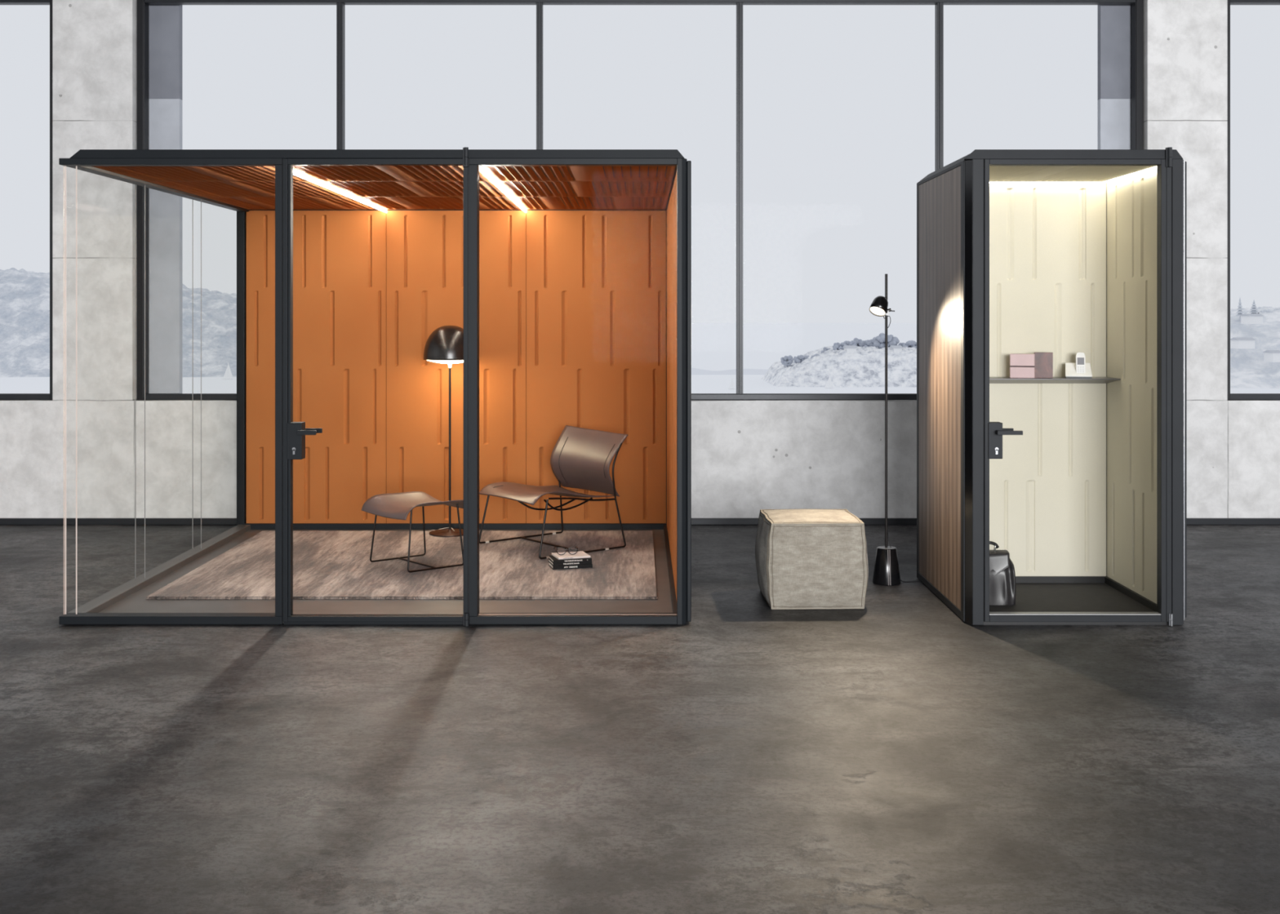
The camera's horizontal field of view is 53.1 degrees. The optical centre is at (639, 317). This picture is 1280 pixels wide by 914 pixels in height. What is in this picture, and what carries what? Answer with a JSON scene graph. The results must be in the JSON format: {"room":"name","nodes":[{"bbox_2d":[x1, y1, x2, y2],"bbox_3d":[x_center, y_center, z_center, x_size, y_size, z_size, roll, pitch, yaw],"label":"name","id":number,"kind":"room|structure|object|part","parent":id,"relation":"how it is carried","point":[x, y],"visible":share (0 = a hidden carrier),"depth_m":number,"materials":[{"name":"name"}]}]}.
{"room":"open office","nodes":[
{"label":"open office","id":0,"kind":"room"},
{"bbox_2d":[0,524,1279,913],"bbox_3d":[0.000,1.570,0.125,14.800,0.150,18.250,0,0,0],"label":"floor","id":1,"kind":"structure","parent":0,"point":[898,753],"depth_m":4.34,"materials":[{"name":"concrete"}]},
{"bbox_2d":[58,146,691,626],"bbox_3d":[-1.289,0.337,7.595,3.078,2.316,2.910,0,0,0],"label":"booth","id":2,"kind":"object","parent":1,"relation":"on","point":[565,274],"visible":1,"depth_m":8.98,"materials":[{"name":"metal"}]},
{"bbox_3d":[-2.288,0.354,6.236,1.037,2.187,0.008,0,0,0],"label":"glass pane","id":3,"kind":"part","parent":2,"relation":"part of","materials":[{"name":"clear glass"}]},
{"bbox_3d":[-2.803,0.356,6.677,0.006,2.190,0.862,0,0,0],"label":"glass pane","id":4,"kind":"part","parent":2,"relation":"part of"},
{"bbox_3d":[-2.750,0.356,6.677,0.006,2.190,0.862,0,0,0],"label":"glass pane","id":5,"kind":"part","parent":2,"relation":"part of","materials":[{"name":"clear glass"}]},
{"bbox_3d":[-2.770,1.473,7.625,0.090,0.044,2.690,0,0,0],"label":"rail","id":6,"kind":"part","parent":2,"relation":"part of","materials":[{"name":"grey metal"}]},
{"bbox_3d":[-2.266,-0.767,6.685,0.952,0.025,0.827,0,0,0],"label":"ceiling panel","id":7,"kind":"part","parent":2,"relation":"part of","materials":[{"name":"brown wood"}]},
{"bbox_3d":[-2.800,0.362,9.010,0.056,2.266,0.080,0,0,0],"label":"post","id":8,"kind":"part","parent":2,"relation":"part of","materials":[{"name":"metal"}]},
{"bbox_3d":[-2.266,-0.767,7.560,0.952,0.025,0.917,0,0,0],"label":"ceiling panel","id":9,"kind":"part","parent":2,"relation":"part of","materials":[{"name":"brown wood"}]},
{"bbox_3d":[-1.751,0.354,6.240,0.034,2.189,0.080,0,0,0],"label":"post","id":10,"kind":"part","parent":2,"relation":"part of","materials":[{"name":"metal"}]},
{"bbox_3d":[-2.266,-0.767,8.496,0.952,0.025,0.949,0,0,0],"label":"ceiling panel","id":11,"kind":"part","parent":2,"relation":"part of","materials":[{"name":"brown wood"}]},
{"bbox_3d":[-1.600,0.554,6.164,0.090,0.022,0.048,0,0,0],"label":"door lever","id":12,"kind":"part","parent":2,"relation":"part of","materials":[{"name":"metal"}]},
{"bbox_3d":[-1.632,0.556,6.276,0.141,0.023,0.036,0,0,0],"label":"door lever","id":13,"kind":"part","parent":2,"relation":"part of","materials":[{"name":"metal"}]},
{"bbox_3d":[-2.272,0.348,8.995,0.980,2.194,0.030,0,0,0],"label":"acoustic panel","id":14,"kind":"part","parent":2,"relation":"part of","materials":[{"name":"orange fabric"}]},
{"bbox_3d":[-1.288,-0.755,7.660,3.055,0.031,2.780,0,0,0],"label":"rail","id":15,"kind":"part","parent":2,"relation":"part of","materials":[{"name":"brown wood"}]},
{"bbox_3d":[-1.317,-0.755,6.235,2.996,0.031,0.070,0,0,0],"label":"rail","id":16,"kind":"part","parent":2,"relation":"part of","materials":[{"name":"metal"}]},
{"bbox_3d":[-1.317,1.472,6.240,2.996,0.046,0.080,0,0,0],"label":"rail","id":17,"kind":"part","parent":2,"relation":"part of","materials":[{"name":"metal"}]},
{"bbox_3d":[-1.281,0.353,6.223,0.896,2.244,0.054,0,0,0],"label":"glass door","id":18,"kind":"part","parent":2,"relation":"part of","materials":[{"name":"glass"}]},
{"bbox_3d":[-1.275,0.354,6.227,0.838,2.189,0.010,0,0,0],"label":"glass pane","id":19,"kind":"part","parent":2,"relation":"part of","materials":[{"name":"clear glass"}]},
{"bbox_3d":[-1.289,-0.767,6.685,0.954,0.025,0.827,0,0,0],"label":"ceiling panel","id":20,"kind":"part","parent":2,"relation":"part of","materials":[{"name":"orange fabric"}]},
{"bbox_2d":[146,530,657,599],"bbox_3d":[-1.254,1.477,7.772,2.693,0.016,2.096,0,0,0],"label":"rug","id":21,"kind":"object","parent":2,"relation":"on","point":[329,565],"visible":0.87,"depth_m":7.45,"materials":[{"name":"beige carpet"}]},
{"bbox_2d":[361,491,479,573],"bbox_3d":[-1.307,1.266,7.615,0.491,0.399,0.527,0,0,-42],"label":"footstool","id":22,"kind":"object","parent":21,"relation":"on","point":[397,506],"visible":0.92,"depth_m":7.60,"materials":[{"name":"brown leather"}]},
{"bbox_3d":[-1.459,1.283,7.753,0.375,0.366,0.036,0,0,-38],"label":"frame","id":23,"kind":"part","parent":22,"relation":"part of","materials":[{"name":"black metal"}]},
{"bbox_3d":[-1.307,1.116,7.615,0.491,0.098,0.527,0,0,-42],"label":"seat","id":24,"kind":"part","parent":22,"relation":"part of","materials":[{"name":"brown leather"}]},
{"bbox_3d":[-1.191,1.283,7.459,0.375,0.366,0.031,0,0,-38],"label":"frame","id":25,"kind":"part","parent":22,"relation":"part of","materials":[{"name":"black metal"}]},
{"bbox_2d":[423,325,463,537],"bbox_3d":[-1.292,0.762,8.700,0.356,1.416,0.356,0,0,0],"label":"floor lamp","id":26,"kind":"object","parent":21,"relation":"on","point":[445,344],"visible":0.83,"depth_m":8.58,"materials":[{"name":"brown metal"}]},
{"bbox_3d":[-1.292,0.171,8.700,0.356,0.233,0.356,0,0,0],"label":"lamp shade","id":27,"kind":"part","parent":26,"relation":"part of","materials":[{"name":"paint"}]},
{"bbox_2d":[426,360,463,364],"bbox_3d":[-1.292,0.286,8.700,0.340,0.058,0.340,0,0,0],"label":"diffuser","id":28,"kind":"object","parent":26,"relation":"attached to","point":[445,362],"depth_m":8.58,"materials":[{"name":"white plastic"}]},
{"bbox_2d":[479,425,627,559],"bbox_3d":[-0.553,1.100,8.234,0.738,0.738,0.706,0,0,-39],"label":"lounge chair","id":29,"kind":"object","parent":21,"relation":"on","point":[581,458],"visible":0.98,"depth_m":8.32,"materials":[{"name":"brown leather"}]},
{"bbox_3d":[-0.769,1.134,8.471,0.673,0.665,0.062,0,0,-39],"label":"frame","id":30,"kind":"part","parent":29,"relation":"part of","materials":[{"name":"black metal"}]},
{"bbox_3d":[-0.611,1.123,8.225,0.637,0.093,0.632,0,0,-39],"label":"seat","id":31,"kind":"part","parent":29,"relation":"part of","materials":[{"name":"brown leather"}]},
{"bbox_3d":[-0.552,1.135,8.239,0.513,0.062,0.638,0,0,-39],"label":"seat rail","id":32,"kind":"part","parent":29,"relation":"part of","materials":[{"name":"black metal"}]},
{"bbox_3d":[-0.361,1.134,7.968,0.673,0.665,0.047,0,0,-39],"label":"frame","id":33,"kind":"part","parent":29,"relation":"part of","materials":[{"name":"black metal"}]},
{"bbox_3d":[-0.334,0.938,8.408,0.169,0.414,0.639,0,0,-42],"label":"backrest","id":34,"kind":"part","parent":29,"relation":"part of","materials":[{"name":"brown leather"}]},
{"bbox_2d":[548,562,592,569],"bbox_3d":[-0.411,1.457,7.547,0.235,0.021,0.151,0,0,-15],"label":"book","id":35,"kind":"object","parent":21,"relation":"on","point":[584,566],"visible":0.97,"depth_m":7.48,"materials":[{"name":"paper"}]},
{"bbox_2d":[547,558,591,565],"bbox_3d":[-0.413,1.438,7.549,0.232,0.016,0.151,0,0,-15],"label":"book","id":36,"kind":"object","parent":35,"relation":"on","point":[549,560],"visible":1,"depth_m":7.48,"materials":[{"name":"paper"}]},
{"bbox_2d":[549,555,591,563],"bbox_3d":[-0.411,1.421,7.547,0.230,0.016,0.149,0,0,-14],"label":"book","id":37,"kind":"object","parent":36,"relation":"on","point":[553,559],"visible":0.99,"depth_m":7.48,"materials":[{"name":"paper"}]},
{"bbox_2d":[551,551,590,559],"bbox_3d":[-0.409,1.408,7.575,0.195,0.010,0.166,0,0,-19],"label":"book","id":38,"kind":"object","parent":37,"relation":"on","point":[580,554],"visible":1,"depth_m":7.54,"materials":[{"name":"paper"}]},
{"bbox_2d":[553,546,577,555],"bbox_3d":[-0.441,1.378,7.611,0.133,0.047,0.135,0,0,-10],"label":"eyeglasses","id":39,"kind":"object","parent":38,"relation":"on","point":[575,546],"visible":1,"depth_m":7.55,"materials":[{"name":"black paint"}]},
{"bbox_3d":[-1.289,-0.767,7.560,0.954,0.025,0.917,0,0,0],"label":"ceiling panel","id":40,"kind":"part","parent":2,"relation":"part of","materials":[{"name":"orange fabric"}]},
{"bbox_3d":[-1.289,-0.767,8.496,0.954,0.025,0.949,0,0,0],"label":"ceiling panel","id":41,"kind":"part","parent":2,"relation":"part of","materials":[{"name":"orange fabric"}]},
{"bbox_3d":[-1.292,1.470,8.967,2.957,0.050,0.025,0,0,0],"label":"rail","id":42,"kind":"part","parent":2,"relation":"part of","materials":[{"name":"metal"}]},
{"bbox_3d":[-1.290,0.348,8.995,0.979,2.194,0.030,0,0,0],"label":"acoustic panel","id":43,"kind":"part","parent":2,"relation":"part of","materials":[{"name":"orange fabric"}]},
{"bbox_3d":[-0.808,0.354,6.240,0.040,2.189,0.080,0,0,0],"label":"post","id":44,"kind":"part","parent":2,"relation":"part of","materials":[{"name":"metal"}]},
{"bbox_3d":[-0.305,-0.767,6.685,0.966,0.025,0.827,0,0,0],"label":"ceiling panel","id":45,"kind":"part","parent":2,"relation":"part of","materials":[{"name":"brown wood"}]},
{"bbox_3d":[-0.305,-0.767,7.560,0.966,0.025,0.917,0,0,0],"label":"ceiling panel","id":46,"kind":"part","parent":2,"relation":"part of","materials":[{"name":"orange fabric"}]},
{"bbox_3d":[-0.305,-0.767,8.496,0.966,0.025,0.949,0,0,0],"label":"ceiling panel","id":47,"kind":"part","parent":2,"relation":"part of","materials":[{"name":"orange fabric"}]},
{"bbox_3d":[-0.307,0.348,8.995,0.980,2.194,0.030,0,0,0],"label":"acoustic panel","id":48,"kind":"part","parent":2,"relation":"part of","materials":[{"name":"orange fabric"}]},
{"bbox_3d":[0.202,0.350,8.510,0.030,2.199,0.917,0,0,0],"label":"acoustic panel","id":49,"kind":"part","parent":2,"relation":"part of","materials":[{"name":"orange fabric"}]},
{"bbox_3d":[0.176,1.472,7.617,0.022,0.045,2.675,0,0,0],"label":"rail","id":50,"kind":"part","parent":2,"relation":"part of","materials":[{"name":"metal"}]},
{"bbox_3d":[0.202,0.350,7.590,0.030,2.199,0.917,0,0,0],"label":"acoustic panel","id":51,"kind":"part","parent":2,"relation":"part of","materials":[{"name":"orange fabric"}]},
{"bbox_3d":[0.202,0.350,6.702,0.030,2.199,0.852,0,0,0],"label":"acoustic panel","id":52,"kind":"part","parent":2,"relation":"part of","materials":[{"name":"orange fabric"}]},
{"bbox_3d":[0.205,0.359,6.240,0.048,2.260,0.080,0,0,0],"label":"post","id":53,"kind":"part","parent":2,"relation":"part of","materials":[{"name":"metal"}]},
{"bbox_2d":[755,509,868,609],"bbox_3d":[0.902,1.265,6.785,0.576,0.457,0.574,0,0,0],"label":"pouf","id":54,"kind":"object","parent":1,"relation":"on","point":[806,559],"visible":1,"depth_m":6.53,"materials":[{"name":"fabric"}]},
{"bbox_2d":[869,274,920,586],"bbox_3d":[1.555,0.625,7.248,0.564,1.739,0.158,0,0,-16],"label":"floor lamp","id":55,"kind":"object","parent":1,"relation":"on","point":[886,571],"visible":0.95,"depth_m":7.17,"materials":[{"name":"black metal"}]},
{"bbox_2d":[870,306,884,315],"bbox_3d":[1.332,-0.038,7.169,0.083,0.056,0.081,0,0,0],"label":"diffuser","id":56,"kind":"object","parent":55,"relation":"attached to","point":[877,311],"depth_m":7.17,"materials":[{"name":"white plastic"}]},
{"bbox_3d":[1.340,-0.062,7.180,0.096,0.117,0.115,0,0,37],"label":"lamp shade","id":57,"kind":"part","parent":55,"relation":"part of","materials":[{"name":"black paint"}]},
{"bbox_2d":[916,146,1186,626],"bbox_3d":[2.119,0.337,6.735,1.097,2.316,1.190,0,0,0],"label":"booth","id":58,"kind":"object","parent":1,"relation":"on","point":[1064,253],"visible":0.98,"depth_m":6.90,"materials":[{"name":"brown wood"}]},
{"bbox_3d":[1.592,0.350,6.801,0.012,2.200,0.967,0,0,0],"label":"panel","id":59,"kind":"part","parent":58,"relation":"part of","materials":[{"name":"brown wood"}]},
{"bbox_3d":[1.611,0.360,6.796,0.057,2.258,1.068,0,0,0],"label":"frame","id":60,"kind":"part","parent":58,"relation":"part of","materials":[{"name":"metal"}]},
{"bbox_3d":[1.638,0.362,6.240,0.054,2.258,0.080,0,0,0],"label":"post","id":61,"kind":"part","parent":58,"relation":"part of","materials":[{"name":"metal"}]},
{"bbox_2d":[989,541,1015,605],"bbox_3d":[1.818,1.321,6.665,0.256,0.321,0.185,0,0,0],"label":"leather bag","id":62,"kind":"object","parent":58,"relation":"on","point":[1002,569],"visible":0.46,"depth_m":6.59,"materials":[{"name":"black leather"}]},
{"bbox_3d":[1.813,1.181,6.640,0.100,0.040,0.017,0,0,0],"label":"handle","id":63,"kind":"part","parent":62,"relation":"part of","materials":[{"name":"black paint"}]},
{"bbox_3d":[1.787,0.554,6.276,0.092,0.020,0.036,0,0,0],"label":"door lever","id":64,"kind":"part","parent":58,"relation":"part of","materials":[{"name":"metal"}]},
{"bbox_3d":[1.776,0.555,6.164,0.122,0.020,0.048,0,0,0],"label":"door lever","id":65,"kind":"part","parent":58,"relation":"part of","materials":[{"name":"metal"}]},
{"bbox_2d":[1009,353,1034,377],"bbox_3d":[2.098,0.267,7.028,0.130,0.132,0.042,0,0,15],"label":"gift box","id":66,"kind":"object","parent":58,"relation":"on","point":[1021,366],"visible":1,"depth_m":7.01,"materials":[{"name":"pink cardboard"}]},
{"bbox_3d":[2.098,0.234,7.028,0.130,0.066,0.042,0,0,15],"label":"lid","id":67,"kind":"part","parent":66,"relation":"part of","materials":[{"name":"pink cardboard"}]},
{"bbox_2d":[1034,352,1053,377],"bbox_3d":[2.214,0.263,7.025,0.098,0.140,0.034,0,0,16],"label":"notebook","id":68,"kind":"object","parent":58,"relation":"on","point":[1043,362],"visible":1,"depth_m":7.01,"materials":[{"name":"paper"}]},
{"bbox_3d":[2.127,0.346,7.175,0.963,2.203,0.030,0,0,0],"label":"acoustic panel","id":69,"kind":"part","parent":58,"relation":"part of","materials":[{"name":"beige fabric"}]},
{"bbox_2d":[989,377,1120,383],"bbox_3d":[2.127,0.351,7.055,0.965,0.037,0.210,0,0,0],"label":"shelf","id":70,"kind":"object","parent":58,"relation":"attached to","point":[992,380],"depth_m":7.00,"materials":[{"name":"grey metal"}]},
{"bbox_3d":[2.112,-0.763,6.705,0.935,0.016,0.850,0,0,0],"label":"ceiling panel","id":71,"kind":"part","parent":58,"relation":"part of","materials":[{"name":"beige fabric"}]},
{"bbox_3d":[2.108,0.349,6.227,0.832,2.179,0.010,0,0,0],"label":"glass pane","id":72,"kind":"part","parent":58,"relation":"part of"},
{"bbox_3d":[2.122,0.354,6.223,0.906,2.241,0.054,0,0,0],"label":"glass door","id":73,"kind":"part","parent":58,"relation":"part of","materials":[{"name":"glass"}]},
{"bbox_2d":[1065,352,1092,378],"bbox_3d":[2.405,0.263,7.022,0.139,0.140,0.095,0,0,16],"label":"cordless phone","id":74,"kind":"object","parent":58,"relation":"on","point":[1079,370],"visible":1,"depth_m":7.00,"materials":[{"name":"white plastic"}]},
{"bbox_3d":[2.125,1.466,6.725,0.970,0.035,0.870,0,0,0],"label":"rail","id":75,"kind":"part","parent":58,"relation":"part of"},
{"bbox_3d":[2.626,0.346,6.724,0.030,2.203,0.868,0,0,0],"label":"acoustic panel","id":76,"kind":"part","parent":58,"relation":"part of","materials":[{"name":"beige fabric"}]},
{"bbox_3d":[2.614,0.362,6.245,0.069,2.258,0.090,0,0,0],"label":"post","id":77,"kind":"part","parent":58,"relation":"part of","materials":[{"name":"metal"}]},
{"bbox_2d":[0,0,1279,518],"bbox_3d":[0.000,-0.580,9.360,14.800,4.750,0.220,0,0,0],"label":"wall","id":78,"kind":"structure","parent":0,"point":[748,457],"depth_m":9.25,"materials":[{"name":"concrete"}]},
{"bbox_2d":[0,0,52,399],"bbox_3d":[-5.572,-0.872,9.364,2.655,2.947,0.092,0,0,0],"label":"window","id":79,"kind":"structure","parent":78,"relation":"in","point":[2,396],"depth_m":9.32,"materials":[{"name":"metal"}]},
{"bbox_2d":[148,4,182,393],"bbox_3d":[-3.528,-0.872,9.468,0.264,2.947,0.064,0,0,0],"label":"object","id":80,"kind":"structure","parent":78,"relation":"attached to","point":[165,21],"depth_m":9.44,"materials":[{"name":"concrete"}]},
{"bbox_2d":[137,0,1142,399],"bbox_3d":[0.000,-0.872,9.364,7.336,2.947,0.092,0,0,0],"label":"window","id":81,"kind":"structure","parent":78,"relation":"in","point":[142,5],"depth_m":9.33,"materials":[{"name":"metal"}]},
{"bbox_2d":[0,518,1279,524],"bbox_3d":[0.000,1.472,9.238,14.800,0.045,0.025,0,0,0],"label":"baseboard","id":82,"kind":"structure","parent":78,"relation":"attached to","point":[2,521],"depth_m":9.22,"materials":[{"name":"metal"}]},
{"bbox_2d":[1097,4,1131,149],"bbox_3d":[3.528,-0.872,9.468,0.264,2.947,0.064,0,0,0],"label":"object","id":83,"kind":"structure","parent":78,"relation":"attached to","point":[1114,21],"depth_m":9.44,"materials":[{"name":"concrete"}]},
{"bbox_2d":[1227,0,1279,399],"bbox_3d":[5.572,-0.872,9.364,2.655,2.947,0.092,0,0,0],"label":"window","id":84,"kind":"structure","parent":78,"relation":"in","point":[1230,396],"depth_m":9.32,"materials":[{"name":"metal"}]},
{"label":"outside","id":85,"kind":"structure","parent":0,"visible":0},
{"bbox_2d":[760,346,916,387],"bbox_3d":[109.000,16.417,445.000,142.000,15.156,74.000,0,0,0],"label":"hill","id":86,"kind":"structure","parent":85,"point":[865,366],"depth_m":417.24,"materials":[{"name":"white snow"}]},
{"bbox_2d":[780,355,793,367],"bbox_3d":[49.375,15.153,429.998,4.108,4.955,4.299,0,0,0],"label":"tree","id":87,"kind":"object","parent":86,"relation":"on","point":[787,361],"visible":1,"depth_m":428.70,"materials":[{"name":"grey plant"}]},
{"bbox_2d":[793,355,808,363],"bbox_3d":[55.269,15.727,438.011,5.598,5.810,4.861,0,0,0],"label":"tree","id":88,"kind":"object","parent":86,"relation":"on","point":[798,359],"visible":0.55,"depth_m":436.73,"materials":[{"name":"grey plant"}]},
{"bbox_2d":[820,346,831,353],"bbox_3d":[64.128,12.603,439.998,3.884,4.885,3.466,0,0,0],"label":"tree","id":89,"kind":"object","parent":86,"relation":"on","point":[824,348],"visible":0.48,"depth_m":439.29,"materials":[{"name":"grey plant"}]},
{"bbox_2d":[832,342,846,350],"bbox_3d":[67.628,10.817,433.088,5.065,4.846,4.426,0,0,0],"label":"tree","id":90,"kind":"object","parent":86,"relation":"on","point":[837,346],"visible":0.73,"depth_m":431.53,"materials":[{"name":"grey plant"}]},
{"bbox_2d":[843,341,850,345],"bbox_3d":[73.114,10.866,449.881,5.546,5.272,4.220,0,0,0],"label":"tree","id":91,"kind":"object","parent":86,"relation":"on","point":[847,343],"visible":0.2,"depth_m":448.23,"materials":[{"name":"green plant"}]},
{"bbox_2d":[843,345,857,353],"bbox_3d":[69.454,11.010,423.000,3.877,3.399,6.800,0,0,0],"label":"house","id":92,"kind":"structure","parent":86,"relation":"on","point":[850,348],"depth_m":420.00,"materials":[{"name":"white"}]},
{"bbox_2d":[849,337,866,347],"bbox_3d":[75.118,9.788,441.024,5.727,5.533,5.114,0,0,0],"label":"tree","id":93,"kind":"object","parent":86,"relation":"on","point":[859,343],"visible":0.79,"depth_m":439.08,"materials":[{"name":"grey plant"}]},
{"bbox_2d":[863,339,876,347],"bbox_3d":[81.001,10.321,449.831,5.097,5.426,5.089,0,0,0],"label":"tree","id":94,"kind":"object","parent":86,"relation":"on","point":[868,343],"visible":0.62,"depth_m":447.96,"materials":[{"name":"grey plant"}]},
{"bbox_2d":[872,333,899,348],"bbox_3d":[84.028,8.798,438.019,8.839,6.904,8.776,0,0,0],"label":"tree","id":95,"kind":"object","parent":86,"relation":"on","point":[878,341],"visible":0.79,"depth_m":435.34,"materials":[{"name":"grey plant"}]},
{"bbox_2d":[888,345,902,352],"bbox_3d":[84.620,11.010,423.000,3.438,3.399,6.800,0,0,0],"label":"house","id":96,"kind":"structure","parent":86,"relation":"on","point":[896,348],"depth_m":420.00,"materials":[{"name":"white"}]},
{"bbox_2d":[900,340,916,348],"bbox_3d":[92.138,10.787,435.993,6.436,5.991,5.703,0,0,0],"label":"tree","id":97,"kind":"object","parent":86,"relation":"on","point":[911,344],"visible":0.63,"depth_m":434.28,"materials":[{"name":"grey plant"}]},
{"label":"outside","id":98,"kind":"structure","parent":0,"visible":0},
{"bbox_2d":[0,267,236,377],"bbox_3d":[-200.000,0.783,570.000,280.000,46.353,200.000,0,0,0],"label":"hillside","id":99,"kind":"structure","parent":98,"point":[24,295],"depth_m":515.85,"materials":[{"name":"white snow"}]},
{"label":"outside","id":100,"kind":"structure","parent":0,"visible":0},
{"bbox_2d":[1230,306,1279,388],"bbox_3d":[270.000,10.078,440.000,200.000,30.399,80.000,0,0,0],"label":"hillside","id":101,"kind":"structure","parent":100,"point":[1248,369],"depth_m":421.12,"materials":[{"name":"white snow"}]},
{"bbox_2d":[1235,298,1244,320],"bbox_3d":[204.419,-2.980,436.000,2.837,8.076,2.881,0,0,0],"label":"tree","id":102,"kind":"object","parent":101,"relation":"on","point":[1239,312],"visible":0.99,"depth_m":435.55,"materials":[{"name":"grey plant"}]},
{"bbox_2d":[1230,337,1256,348],"bbox_3d":[196.300,8.367,417.000,6.000,3.600,6.800,0,0,0],"label":"house","id":103,"kind":"structure","parent":101,"relation":"on","point":[1235,343],"depth_m":413.99,"materials":[{"name":"white"}]},
{"bbox_2d":[1240,313,1263,324],"bbox_3d":[203.167,0.460,425.000,5.217,3.404,6.800,0,0,0],"label":"house","id":104,"kind":"structure","parent":101,"relation":"on","point":[1246,318],"depth_m":422.46,"materials":[{"name":"white"}]},
{"bbox_2d":[1249,300,1258,313],"bbox_3d":[210.165,-2.747,438.000,3.955,6.706,4.016,0,0,0],"label":"tree","id":105,"kind":"object","parent":101,"relation":"on","point":[1254,309],"visible":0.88,"depth_m":437.47,"materials":[{"name":"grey plant"}]},
{"bbox_2d":[1260,310,1272,312],"bbox_3d":[214.387,-0.112,438.013,4.568,5.094,4.153,0,0,0],"label":"tree","id":106,"kind":"object","parent":101,"relation":"on","point":[1263,311],"visible":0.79,"depth_m":437.58,"materials":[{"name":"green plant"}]},
{"bbox_2d":[1262,350,1279,362],"bbox_3d":[204.283,12.474,413.000,3.804,3.802,6.800,0,0,0],"label":"house","id":107,"kind":"structure","parent":101,"relation":"on","point":[1270,356],"depth_m":411.57,"materials":[{"name":"white"}]},
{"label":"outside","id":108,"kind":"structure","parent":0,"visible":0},
{"bbox_2d":[0,323,1279,393],"bbox_3d":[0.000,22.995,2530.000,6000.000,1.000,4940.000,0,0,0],"label":"landscape","id":109,"kind":"structure","parent":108,"point":[713,345],"depth_m":756.99,"materials":[{"name":"white liquid"}]},
{"bbox_2d":[222,362,232,379],"bbox_3d":[-149.709,19.451,464.413,4.075,6.489,0.800,0,0,0],"label":"sailboat","id":110,"kind":"object","parent":109,"relation":"on","point":[230,375],"visible":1,"depth_m":464.44,"materials":[{"name":"white fabric"}]},
{"bbox_2d":[728,377,735,389],"bbox_3d":[28.616,20.825,399.911,2.294,3.741,0.800,0,0,0],"label":"sailboat","id":111,"kind":"object","parent":109,"relation":"on","point":[731,384],"visible":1,"depth_m":399.98,"materials":[{"name":"white fabric"}]},
{"bbox_2d":[824,376,833,388],"bbox_3d":[59.547,20.388,403.649,2.861,4.615,0.800,0,0,0],"label":"sailboat","id":112,"kind":"object","parent":109,"relation":"on","point":[828,384],"visible":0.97,"depth_m":403.71,"materials":[{"name":"white fabric"}]},
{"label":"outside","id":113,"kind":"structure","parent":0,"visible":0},
{"bbox_2d":[691,368,768,374],"bbox_3d":[40.000,21.592,509.000,70.000,3.007,26.000,0,0,0],"label":"shore","id":114,"kind":"structure","parent":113,"point":[694,371],"depth_m":503.40,"materials":[{"name":"white snow"}]}
]}

